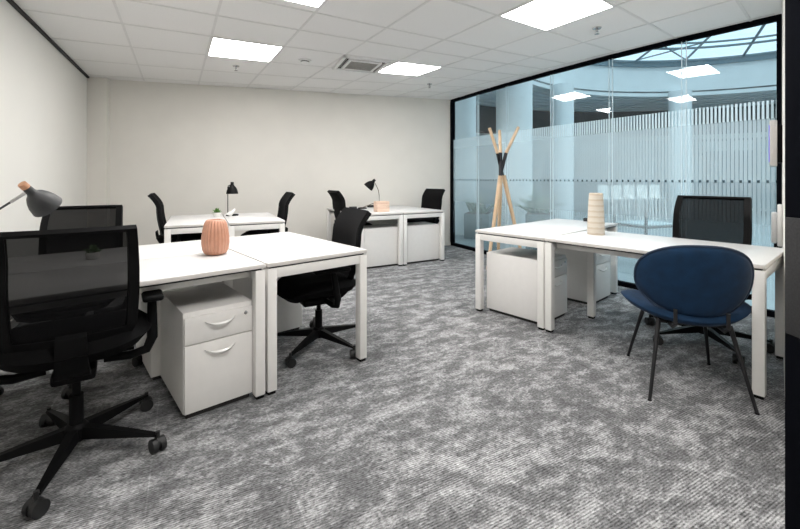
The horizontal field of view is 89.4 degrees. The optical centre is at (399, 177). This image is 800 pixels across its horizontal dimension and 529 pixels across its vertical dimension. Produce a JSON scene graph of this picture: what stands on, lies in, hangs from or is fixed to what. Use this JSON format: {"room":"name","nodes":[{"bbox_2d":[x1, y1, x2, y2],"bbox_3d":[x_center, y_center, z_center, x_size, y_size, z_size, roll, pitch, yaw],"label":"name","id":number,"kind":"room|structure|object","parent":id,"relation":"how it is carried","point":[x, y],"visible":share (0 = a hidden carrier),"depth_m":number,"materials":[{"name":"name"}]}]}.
{"room":"open-plan office","nodes":[
{"label":"open-plan office","id":0,"kind":"room"},
{"bbox_2d":[0,0,86,231],"bbox_3d":[-2.531,-0.160,1.963,0.120,2.750,8.400,0,0,-27],"label":"wall","id":1,"kind":"structure","parent":0,"point":[43,95],"depth_m":3.79,"materials":[{"name":"white paint"}]},
{"bbox_2d":[6,0,88,77],"bbox_3d":[-2.465,-1.402,1.998,0.030,0.022,8.400,0,0,-27],"label":"trim","id":2,"kind":"structure","parent":1,"relation":"attached to","point":[12,3],"depth_m":3.89,"materials":[{"name":"black metal"}]},
{"bbox_2d":[110,79,449,245],"bbox_3d":[-1.752,-0.160,6.582,5.587,2.750,0.120,0,0,-17],"label":"wall","id":3,"kind":"structure","parent":0,"point":[184,145],"depth_m":6.41,"materials":[{"name":"white paint"}]},
{"bbox_2d":[87,77,109,204],"bbox_3d":[-4.271,-0.098,5.710,0.260,2.625,0.100,0,0,-17],"label":"pillar","id":4,"kind":"structure","parent":3,"relation":"attached to","point":[98,89],"depth_m":5.67,"materials":[{"name":"white paint"}]},
{"bbox_2d":[450,92,477,251],"bbox_3d":[1.111,-0.100,6.987,0.070,2.630,0.767,0,0,-26],"label":"window","id":5,"kind":"structure","parent":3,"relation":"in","point":[472,141],"depth_m":7.27,"materials":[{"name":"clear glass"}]},
{"bbox_2d":[0,208,784,528],"bbox_3d":[8.500,1.245,10.000,31.462,0.060,31.890,0,0,-27],"label":"floor","id":6,"kind":"structure","parent":0,"point":[455,415],"depth_m":1.93,"materials":[{"name":"carpet"}]},
{"bbox_2d":[0,205,143,398],"bbox_3d":[-2.001,0.703,2.503,0.732,1.024,0.738,0,0,-27],"label":"office chair","id":7,"kind":"object","parent":6,"relation":"on","point":[88,216],"visible":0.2,"depth_m":2.75,"materials":[{"name":"black fabric"}]},
{"bbox_2d":[0,225,166,519],"bbox_3d":[-1.451,0.703,1.762,0.721,1.024,0.743,0,0,-35],"label":"office chair","id":8,"kind":"object","parent":6,"relation":"on","point":[69,298],"visible":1,"depth_m":1.60,"materials":[{"name":"black plastic"}]},
{"bbox_2d":[136,290,163,379],"bbox_3d":[-1.527,0.948,2.748,0.385,0.535,0.587,0,0,-41],"label":"drawer pedestal","id":9,"kind":"object","parent":6,"relation":"on","point":[151,360],"visible":0.06,"depth_m":2.43,"materials":[{"name":"paint"}]},
{"bbox_2d":[148,193,201,243],"bbox_3d":[-2.625,0.698,4.887,0.740,1.035,0.734,0,0,-26],"label":"office chair","id":10,"kind":"object","parent":6,"relation":"on","point":[160,214],"visible":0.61,"depth_m":4.63,"materials":[{"name":"black fabric"}]},
{"bbox_2d":[139,240,228,281],"bbox_3d":[-1.797,0.845,2.490,1.259,0.740,0.582,0,0,-41],"label":"office desk","id":11,"kind":"object","parent":6,"relation":"on","point":[161,250],"visible":0.16,"depth_m":2.68,"materials":[{"name":"white laminate"}]},
{"bbox_2d":[0,181,61,216],"bbox_3d":[-1.858,0.244,1.890,0.532,0.461,0.170,0,0,10],"label":"desk lamp","id":12,"kind":"object","parent":11,"relation":"on","point":[40,203],"visible":1,"depth_m":1.83,"materials":[{"name":"grey metal"}]},
{"bbox_2d":[164,214,227,242],"bbox_3d":[-2.349,0.845,4.677,0.582,0.740,1.214,0,0,-26],"label":"office desk","id":13,"kind":"object","parent":6,"relation":"on","point":[179,224],"visible":0.42,"depth_m":4.15,"materials":[{"name":"white laminate"}]},
{"bbox_2d":[213,207,220,216],"bbox_3d":[-2.234,0.416,4.921,0.102,0.118,0.116,0,0,0],"label":"potted plant","id":14,"kind":"object","parent":13,"relation":"on","point":[216,213],"visible":0.99,"depth_m":4.90,"materials":[{"name":"green plant"}]},
{"bbox_2d":[139,250,265,399],"bbox_3d":[-1.410,0.845,2.044,1.259,0.740,0.584,0,0,-41],"label":"office desk","id":15,"kind":"object","parent":6,"relation":"on","point":[172,272],"visible":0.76,"depth_m":2.21,"materials":[{"name":"white laminate"}]},
{"bbox_2d":[201,219,229,255],"bbox_3d":[-1.151,0.367,2.521,0.163,0.216,0.161,0,0,0],"label":"vase","id":16,"kind":"object","parent":15,"relation":"on","point":[215,232],"visible":1,"depth_m":2.46,"materials":[{"name":"ceramic"}]},
{"bbox_2d":[160,282,251,418],"bbox_3d":[-1.120,0.948,2.325,0.346,0.535,0.587,0,0,-41],"label":"drawer pedestal","id":17,"kind":"object","parent":6,"relation":"on","point":[206,329],"visible":0.98,"depth_m":2.14,"materials":[{"name":"paint"}]},
{"bbox_2d":[223,212,284,236],"bbox_3d":[-1.819,0.845,4.941,0.582,0.740,1.214,0,0,-26],"label":"office desk","id":18,"kind":"object","parent":6,"relation":"on","point":[262,220],"visible":0.59,"depth_m":4.50,"materials":[{"name":"white laminate"}]},
{"bbox_2d":[225,209,234,216],"bbox_3d":[-2.090,0.427,4.996,0.127,0.096,0.046,0,0,-20],"label":"bird figurine","id":19,"kind":"object","parent":18,"relation":"on","point":[230,213],"visible":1,"depth_m":4.98,"materials":[{"name":"white ceramic"}]},
{"bbox_2d":[226,182,238,215],"bbox_3d":[-2.124,0.263,5.113,0.150,0.425,0.150,0,0,0],"label":"desk lamp","id":20,"kind":"object","parent":18,"relation":"on","point":[231,189],"visible":0.91,"depth_m":5.08,"materials":[{"name":"black metal"}]},
{"bbox_2d":[233,268,301,331],"bbox_3d":[-1.109,0.948,3.210,0.587,0.535,0.385,0,0,-41],"label":"drawer pedestal","id":21,"kind":"object","parent":6,"relation":"on","point":[289,315],"visible":0.09,"depth_m":3.13,"materials":[{"name":"paint"}]},
{"bbox_2d":[241,192,294,235],"bbox_3d":[-1.665,0.698,4.953,0.740,1.035,0.734,0,0,-26],"label":"office chair","id":22,"kind":"object","parent":6,"relation":"on","point":[284,202],"visible":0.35,"depth_m":4.98,"materials":[{"name":"black fabric"}]},
{"bbox_2d":[229,232,366,394],"bbox_3d":[-0.862,0.845,2.912,0.684,0.740,1.174,0,0,-41],"label":"office desk","id":23,"kind":"object","parent":6,"relation":"on","point":[283,253],"visible":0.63,"depth_m":2.58,"materials":[{"name":"white laminate"}]},
{"bbox_2d":[277,207,370,367],"bbox_3d":[-0.571,0.725,2.958,0.725,0.980,0.744,0,0,-31],"label":"office chair","id":24,"kind":"object","parent":6,"relation":"on","point":[327,286],"visible":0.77,"depth_m":2.85,"materials":[{"name":"black fabric"}]},
{"bbox_2d":[327,190,371,224],"bbox_3d":[-0.717,0.698,6.117,0.740,1.035,0.734,0,0,-30],"label":"office chair","id":25,"kind":"object","parent":6,"relation":"on","point":[338,201],"visible":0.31,"depth_m":5.90,"materials":[{"name":"black fabric"}]},
{"bbox_2d":[327,207,402,265],"bbox_3d":[-0.559,0.845,5.982,0.650,0.740,1.294,0,0,-30],"label":"office desk","id":26,"kind":"object","parent":6,"relation":"on","point":[389,215],"visible":0.48,"depth_m":5.56,"materials":[{"name":"white laminate"}]},
{"bbox_2d":[358,179,379,208],"bbox_3d":[-0.494,0.242,6.301,0.329,0.466,0.159,0,0,-20],"label":"desk lamp","id":27,"kind":"object","parent":26,"relation":"on","point":[370,184],"visible":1,"depth_m":6.26,"materials":[{"name":"black metal"}]},
{"bbox_2d":[374,201,388,211],"bbox_3d":[-0.261,0.402,5.703,0.190,0.146,0.124,0,0,-29],"label":"wooden box","id":28,"kind":"object","parent":26,"relation":"on","point":[379,206],"visible":1,"depth_m":5.66,"materials":[{"name":"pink wood"}]},
{"bbox_2d":[364,224,397,268],"bbox_3d":[-0.348,0.948,5.657,0.587,0.535,0.385,0,0,-29],"label":"drawer pedestal","id":29,"kind":"object","parent":6,"relation":"on","point":[380,241],"visible":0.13,"depth_m":5.50,"materials":[{"name":"paint"}]},
{"bbox_2d":[367,205,444,265],"bbox_3d":[0.035,0.845,6.318,0.694,0.740,1.294,0,0,-29],"label":"office desk","id":30,"kind":"object","parent":6,"relation":"on","point":[408,211],"visible":0.59,"depth_m":5.90,"materials":[{"name":"white laminate"}]},
{"bbox_2d":[394,222,438,263],"bbox_3d":[0.263,0.948,6.002,0.587,0.535,0.385,0,0,-29],"label":"drawer pedestal","id":31,"kind":"object","parent":6,"relation":"on","point":[422,237],"visible":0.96,"depth_m":5.82,"materials":[{"name":"paint"}]},
{"bbox_2d":[407,188,444,249],"bbox_3d":[0.361,0.698,6.573,0.740,1.035,0.734,0,0,-40],"label":"office chair","id":32,"kind":"object","parent":6,"relation":"on","point":[431,198],"visible":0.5,"depth_m":6.67,"materials":[{"name":"black fabric"}]},
{"bbox_2d":[455,96,475,234],"bbox_3d":[1.349,-0.760,9.000,0.680,3.950,0.680,0,0,0],"label":"pillar","id":33,"kind":"structure","parent":6,"relation":"on","point":[465,110],"depth_m":8.68,"materials":[{"name":"white paint"}]},
{"bbox_2d":[464,192,494,238],"bbox_3d":[1.723,0.725,8.243,0.811,0.980,0.737,0,0,20],"label":"planter","id":34,"kind":"object","parent":6,"relation":"on","point":[485,217],"visible":0.76,"depth_m":8.06,"materials":[{"name":"soil"}]},
{"bbox_2d":[477,83,506,254],"bbox_3d":[1.436,-0.100,6.351,0.060,2.630,0.704,0,0,-28],"label":"window","id":35,"kind":"structure","parent":6,"relation":"on","point":[486,139],"depth_m":6.56,"materials":[{"name":"clear glass"}]},
{"bbox_2d":[486,126,521,269],"bbox_3d":[1.393,0.257,5.467,0.433,1.926,0.521,0,0,41],"label":"coat stand","id":36,"kind":"object","parent":6,"relation":"on","point":[502,179],"visible":0.89,"depth_m":5.49,"materials":[{"name":"brown wood"}]},
{"bbox_2d":[496,80,532,248],"bbox_3d":[2.003,-0.760,7.100,0.620,3.950,0.620,0,0,0],"label":"pillar","id":37,"kind":"structure","parent":6,"relation":"on","point":[520,95],"depth_m":6.82,"materials":[{"name":"white paint"}]},
{"bbox_2d":[487,247,566,323],"bbox_3d":[1.147,0.948,3.632,0.420,0.535,0.587,0,0,-42],"label":"drawer pedestal","id":38,"kind":"object","parent":6,"relation":"on","point":[511,271],"visible":0.73,"depth_m":3.52,"materials":[{"name":"paint"}]},
{"bbox_2d":[506,71,552,247],"bbox_3d":[1.798,-0.100,5.698,0.060,2.630,0.833,0,0,-30],"label":"window","id":39,"kind":"structure","parent":6,"relation":"on","point":[538,131],"depth_m":5.82,"materials":[{"name":"clear glass"}]},
{"bbox_2d":[512,187,565,249],"bbox_3d":[2.034,0.677,6.016,0.794,1.076,0.790,0,0,37],"label":"planter","id":40,"kind":"object","parent":6,"relation":"on","point":[536,211],"visible":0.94,"depth_m":5.96,"materials":[{"name":"soil"}]},
{"bbox_2d":[475,219,617,329],"bbox_3d":[1.488,0.845,3.972,1.544,0.740,0.672,0,0,-42],"label":"office desk","id":41,"kind":"object","parent":6,"relation":"on","point":[530,234],"visible":0.84,"depth_m":3.67,"materials":[{"name":"white laminate"}]},
{"bbox_2d":[551,83,573,219],"bbox_3d":[4.787,-0.760,11.900,0.620,3.950,0.620,0,0,0],"label":"pillar","id":42,"kind":"structure","parent":6,"relation":"on","point":[563,92],"depth_m":11.63,"materials":[{"name":"white paint"}]},
{"bbox_2d":[550,55,611,218],"bbox_3d":[2.212,-0.100,5.005,0.060,2.630,0.826,0,0,-32],"label":"window","id":43,"kind":"structure","parent":6,"relation":"on","point":[567,127],"depth_m":5.05,"materials":[{"name":"clear glass"}]},
{"bbox_2d":[555,248,609,303],"bbox_3d":[1.805,0.948,4.165,0.420,0.535,0.587,0,0,-42],"label":"drawer pedestal","id":44,"kind":"object","parent":6,"relation":"on","point":[576,273],"visible":0.53,"depth_m":3.95,"materials":[{"name":"paint"}]},
{"bbox_2d":[598,185,613,222],"bbox_3d":[5.049,0.696,9.903,0.276,1.041,0.433,0,0,10],"label":"bar stool","id":45,"kind":"object","parent":6,"relation":"on","point":[604,189],"visible":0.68,"depth_m":10.08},
{"bbox_2d":[610,185,627,227],"bbox_3d":[5.421,0.696,10.003,0.276,1.041,0.433,0,0,10],"label":"bar stool","id":46,"kind":"object","parent":6,"relation":"on","point":[617,189],"visible":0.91,"depth_m":10.18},
{"bbox_2d":[623,185,640,220],"bbox_3d":[5.801,0.696,10.103,0.276,1.041,0.433,0,0,10],"label":"bar stool","id":47,"kind":"object","parent":6,"relation":"on","point":[628,190],"visible":0.93,"depth_m":10.28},
{"bbox_2d":[613,210,672,234],"bbox_3d":[3.471,0.845,5.700,0.650,0.740,0.530,0,0,-20],"label":"metal table","id":48,"kind":"object","parent":6,"relation":"on","point":[645,224],"visible":0.46,"depth_m":5.55,"materials":[{"name":"white metal"}]},
{"bbox_2d":[636,185,653,220],"bbox_3d":[6.186,0.696,10.203,0.276,1.041,0.433,0,0,10],"label":"bar stool","id":49,"kind":"object","parent":6,"relation":"on","point":[641,190],"visible":0.88,"depth_m":10.37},
{"bbox_2d":[609,37,683,289],"bbox_3d":[2.635,-0.100,4.365,0.060,2.630,0.753,0,0,-35],"label":"window","id":50,"kind":"structure","parent":6,"relation":"on","point":[679,40],"depth_m":4.41,"materials":[{"name":"clear glass"}]},
{"bbox_2d":[649,185,666,221],"bbox_3d":[6.578,0.696,10.303,0.276,1.041,0.433,0,0,10],"label":"bar stool","id":51,"kind":"object","parent":6,"relation":"on","point":[654,190],"visible":0.91,"depth_m":10.47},
{"bbox_2d":[545,231,783,399],"bbox_3d":[1.877,0.845,2.960,0.814,0.740,1.309,0,0,-40],"label":"office desk","id":52,"kind":"object","parent":6,"relation":"on","point":[766,261],"visible":0.72,"depth_m":2.82,"materials":[{"name":"white laminate"}]},
{"bbox_2d":[587,193,604,234],"bbox_3d":[1.658,0.301,3.417,0.136,0.348,0.136,0,0,0],"label":"vase","id":53,"kind":"object","parent":52,"relation":"on","point":[596,220],"visible":1,"depth_m":3.37,"materials":[{"name":"beige ceramic"}]},
{"bbox_2d":[668,90,691,216],"bbox_3d":[8.871,-0.760,12.800,0.620,3.950,0.620,0,0,0],"label":"pillar","id":54,"kind":"structure","parent":6,"relation":"on","point":[674,97],"depth_m":12.57,"materials":[{"name":"white paint"}]},
{"bbox_2d":[621,245,759,414],"bbox_3d":[1.695,0.785,2.410,0.669,0.860,0.647,0,0,18],"label":"upholstered chair","id":55,"kind":"object","parent":6,"relation":"on","point":[705,286],"visible":1,"depth_m":2.19,"materials":[{"name":"blue fabric"}]},
{"bbox_2d":[645,195,774,364],"bbox_3d":[2.267,0.680,3.026,0.721,1.070,0.818,0,0,-42],"label":"office chair","id":56,"kind":"object","parent":6,"relation":"on","point":[725,219],"visible":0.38,"depth_m":3.12,"materials":[{"name":"black fabric"}]},
{"bbox_2d":[13,0,781,99],"bbox_3d":[0.380,-1.475,2.812,5.831,0.120,9.571,0,0,-27],"label":"ceiling","id":57,"kind":"structure","parent":0,"point":[442,19],"depth_m":4.04,"materials":[{"name":"tile"}]},
{"bbox_2d":[207,37,282,61],"bbox_3d":[-1.730,-1.409,4.481,0.756,0.007,0.683,0,0,-24],"label":"recessed light","id":58,"kind":"object","parent":57,"relation":"in","point":[219,47],"visible":1,"depth_m":4.46,"materials":[{"name":"white plastic"}]},
{"bbox_2d":[284,0,325,7],"bbox_3d":[-0.771,-1.409,2.793,0.771,0.007,0.868,0,0,-33],"label":"recessed light","id":59,"kind":"object","parent":57,"relation":"in","point":[312,3],"visible":1,"depth_m":3.24,"materials":[{"name":"white plastic"}]},
{"bbox_2d":[299,58,310,64],"bbox_3d":[-1.139,-1.390,4.845,0.150,0.050,0.150,0,0,0],"label":"smoke detector","id":60,"kind":"object","parent":57,"relation":"attached to","point":[305,61],"visible":1,"depth_m":4.80,"materials":[{"name":"white plastic"}]},
{"bbox_2d":[332,55,391,73],"bbox_3d":[-0.482,-1.397,5.011,0.594,0.032,0.594,0,0,-22],"label":"ceiling vent","id":61,"kind":"object","parent":57,"relation":"in","point":[349,63],"visible":1,"depth_m":4.94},
{"bbox_2d":[345,61,377,70],"bbox_3d":[-0.482,-1.393,5.011,0.346,0.020,0.346,0,0,-22],"label":"grille","id":62,"kind":"object","parent":61,"relation":"attached to","point":[350,65],"depth_m":5.01,"materials":[{"name":"grey metal"}]},
{"bbox_2d":[23,0,774,96],"bbox_3d":[0.191,-1.413,3.162,5.726,0.005,8.419,0,0,-28],"label":"grid","id":63,"kind":"object","parent":57,"relation":"attached to","point":[738,2],"visible":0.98,"depth_m":4.15,"materials":[{"name":"paint"}]},
{"bbox_2d":[379,62,441,75],"bbox_3d":[0.107,-1.409,5.240,0.722,0.007,0.552,0,0,-21],"label":"recessed light","id":64,"kind":"object","parent":57,"relation":"in","point":[402,68],"visible":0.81,"depth_m":5.21,"materials":[{"name":"white plastic"}]},
{"bbox_2d":[499,0,614,30],"bbox_3d":[1.310,-1.409,3.397,0.673,0.007,0.708,0,0,-36],"label":"recessed light","id":65,"kind":"object","parent":57,"relation":"in","point":[545,15],"visible":1,"depth_m":3.41,"materials":[{"name":"white plastic"}]},
{"bbox_2d":[592,26,601,34],"bbox_3d":[1.858,-1.386,3.811,0.080,0.058,0.080,0,0,0],"label":"sprinkler head","id":66,"kind":"object","parent":57,"relation":"attached to","point":[598,27],"visible":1,"depth_m":3.80},
{"bbox_2d":[476,132,776,211],"bbox_3d":[9.248,-0.760,10.573,19.199,3.950,11.841,0,0,21],"label":"wall","id":67,"kind":"structure","parent":0,"point":[740,144],"depth_m":16.17,"materials":[{"name":"white paint"}]},
{"bbox_2d":[476,146,476,200],"bbox_3d":[2.255,-0.135,14.587,1.410,2.500,0.126,0,0,-37],"label":"trim","id":68,"kind":"structure","parent":67,"relation":"attached to","point":[476,146],"depth_m":14.95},
{"bbox_2d":[480,141,492,207],"bbox_3d":[3.560,-0.135,15.417,1.410,2.500,0.126,0,0,-28],"label":"trim","id":69,"kind":"structure","parent":67,"relation":"attached to","point":[486,161],"depth_m":15.21,"materials":[{"name":"white paint"}]},
{"bbox_2d":[533,143,540,202],"bbox_3d":[4.984,-0.135,16.020,1.410,2.500,0.126,0,0,-18],"label":"trim","id":70,"kind":"structure","parent":67,"relation":"attached to","point":[536,146],"depth_m":16.13,"materials":[{"name":"white"}]},
{"bbox_2d":[545,152,576,204],"bbox_3d":[6.488,0.040,16.380,1.410,2.150,0.126,0,0,-9],"label":"trim","id":71,"kind":"structure","parent":67,"relation":"attached to","point":[547,158],"depth_m":16.26,"materials":[{"name":"white"}]},
{"bbox_2d":[580,153,614,204],"bbox_3d":[8.031,0.040,16.481,1.410,2.150,0.136,0,0,0],"label":"trim","id":72,"kind":"structure","parent":67,"relation":"attached to","point":[587,163],"depth_m":16.44,"materials":[{"name":"white"}]},
{"bbox_2d":[476,137,768,210],"bbox_3d":[9.206,-0.135,10.466,18.599,2.700,11.471,0,0,21],"label":"trim","id":73,"kind":"structure","parent":67,"relation":"attached to","point":[756,139],"depth_m":16.00,"materials":[{"name":"white"}]},
{"bbox_2d":[476,104,776,136],"bbox_3d":[9.220,-2.160,10.502,18.799,0.950,11.594,0,0,21],"label":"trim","id":74,"kind":"structure","parent":67,"relation":"attached to","point":[487,114],"depth_m":15.44,"materials":[{"name":"white"}]},
{"bbox_2d":[618,143,655,205],"bbox_3d":[9.569,-0.135,16.336,1.410,2.500,0.126,0,0,10],"label":"trim","id":75,"kind":"structure","parent":67,"relation":"attached to","point":[626,165],"depth_m":16.31,"materials":[{"name":"white"}]},
{"bbox_2d":[660,142,701,205],"bbox_3d":[11.063,-0.135,15.935,1.410,2.500,0.126,0,0,20],"label":"trim","id":76,"kind":"structure","parent":67,"relation":"attached to","point":[696,146],"depth_m":15.76,"materials":[{"name":"white"}]},
{"bbox_2d":[706,150,753,207],"bbox_3d":[12.469,0.040,15.292,1.410,2.150,0.126,0,0,29],"label":"trim","id":77,"kind":"structure","parent":67,"relation":"attached to","point":[742,165],"depth_m":15.22,"materials":[{"name":"white"}]},
{"bbox_2d":[759,140,776,208],"bbox_3d":[13.751,-0.135,14.427,1.410,2.500,0.126,0,0,39],"label":"trim","id":78,"kind":"structure","parent":67,"relation":"attached to","point":[767,191],"depth_m":14.70,"materials":[{"name":"white"}]},
{"bbox_2d":[533,79,774,92],"bbox_3d":[7.900,-2.760,7.150,19.200,0.050,19.200,0,0,0],"label":"ceiling","id":79,"kind":"structure","parent":0,"point":[535,79],"depth_m":12.69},
{"bbox_2d":[476,87,776,111],"bbox_3d":[9.230,-2.680,10.527,18.939,0.070,11.681,0,0,21],"label":"ceiling slats","id":80,"kind":"structure","parent":79,"relation":"attached to","point":[541,97],"depth_m":14.08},
{"bbox_2d":[533,58,776,97],"bbox_3d":[7.900,-3.155,7.150,12.100,1.060,12.100,0,0,0],"label":"wall","id":81,"kind":"structure","parent":0,"point":[760,73],"depth_m":12.76,"materials":[{"name":"white paint"}]},
{"bbox_2d":[593,54,776,67],"bbox_3d":[7.900,-3.635,7.150,11.840,0.140,11.840,0,0,0],"label":"trim","id":82,"kind":"structure","parent":81,"relation":"attached to","point":[770,56],"depth_m":12.80,"materials":[{"name":"grey metal"}]},
{"bbox_2d":[605,24,776,62],"bbox_3d":[7.900,-4.220,7.150,11.800,1.057,11.800,0,0,0],"label":"frame","id":83,"kind":"object","parent":82,"relation":"on","point":[639,60],"visible":0.38,"depth_m":12.12,"materials":[{"name":"grey metal"}]},
{"bbox_2d":[782,0,784,390],"bbox_3d":[2.365,-0.160,2.401,0.120,2.750,2.891,0,0,43],"label":"wall","id":84,"kind":"structure","parent":0,"point":[783,1],"depth_m":2.67,"materials":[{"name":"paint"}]},
{"bbox_2d":[681,14,781,317],"bbox_3d":[3.073,-0.100,3.787,0.070,2.630,0.743,0,0,-39],"label":"window","id":85,"kind":"structure","parent":84,"relation":"in","point":[776,18],"depth_m":3.68,"materials":[{"name":"clear glass"}]},
{"bbox_2d":[769,120,781,166],"bbox_3d":[3.019,-0.275,3.247,0.079,0.360,0.240,0,0,43],"label":"tablet","id":86,"kind":"object","parent":84,"relation":"attached to","point":[775,131],"visible":0.98,"depth_m":3.18,"materials":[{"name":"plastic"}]},
{"bbox_2d":[771,204,782,247],"bbox_3d":[2.931,0.385,3.142,0.065,0.360,0.100,0,0,43],"label":"handset","id":87,"kind":"object","parent":84,"relation":"attached to","point":[776,217],"visible":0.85,"depth_m":3.11,"materials":[{"name":"white plastic"}]},
{"bbox_2d":[785,0,799,528],"bbox_3d":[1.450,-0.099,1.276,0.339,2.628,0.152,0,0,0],"label":"door","id":88,"kind":"structure","parent":84,"relation":"in","point":[792,7],"depth_m":1.32,"materials":[{"name":"black metal"}]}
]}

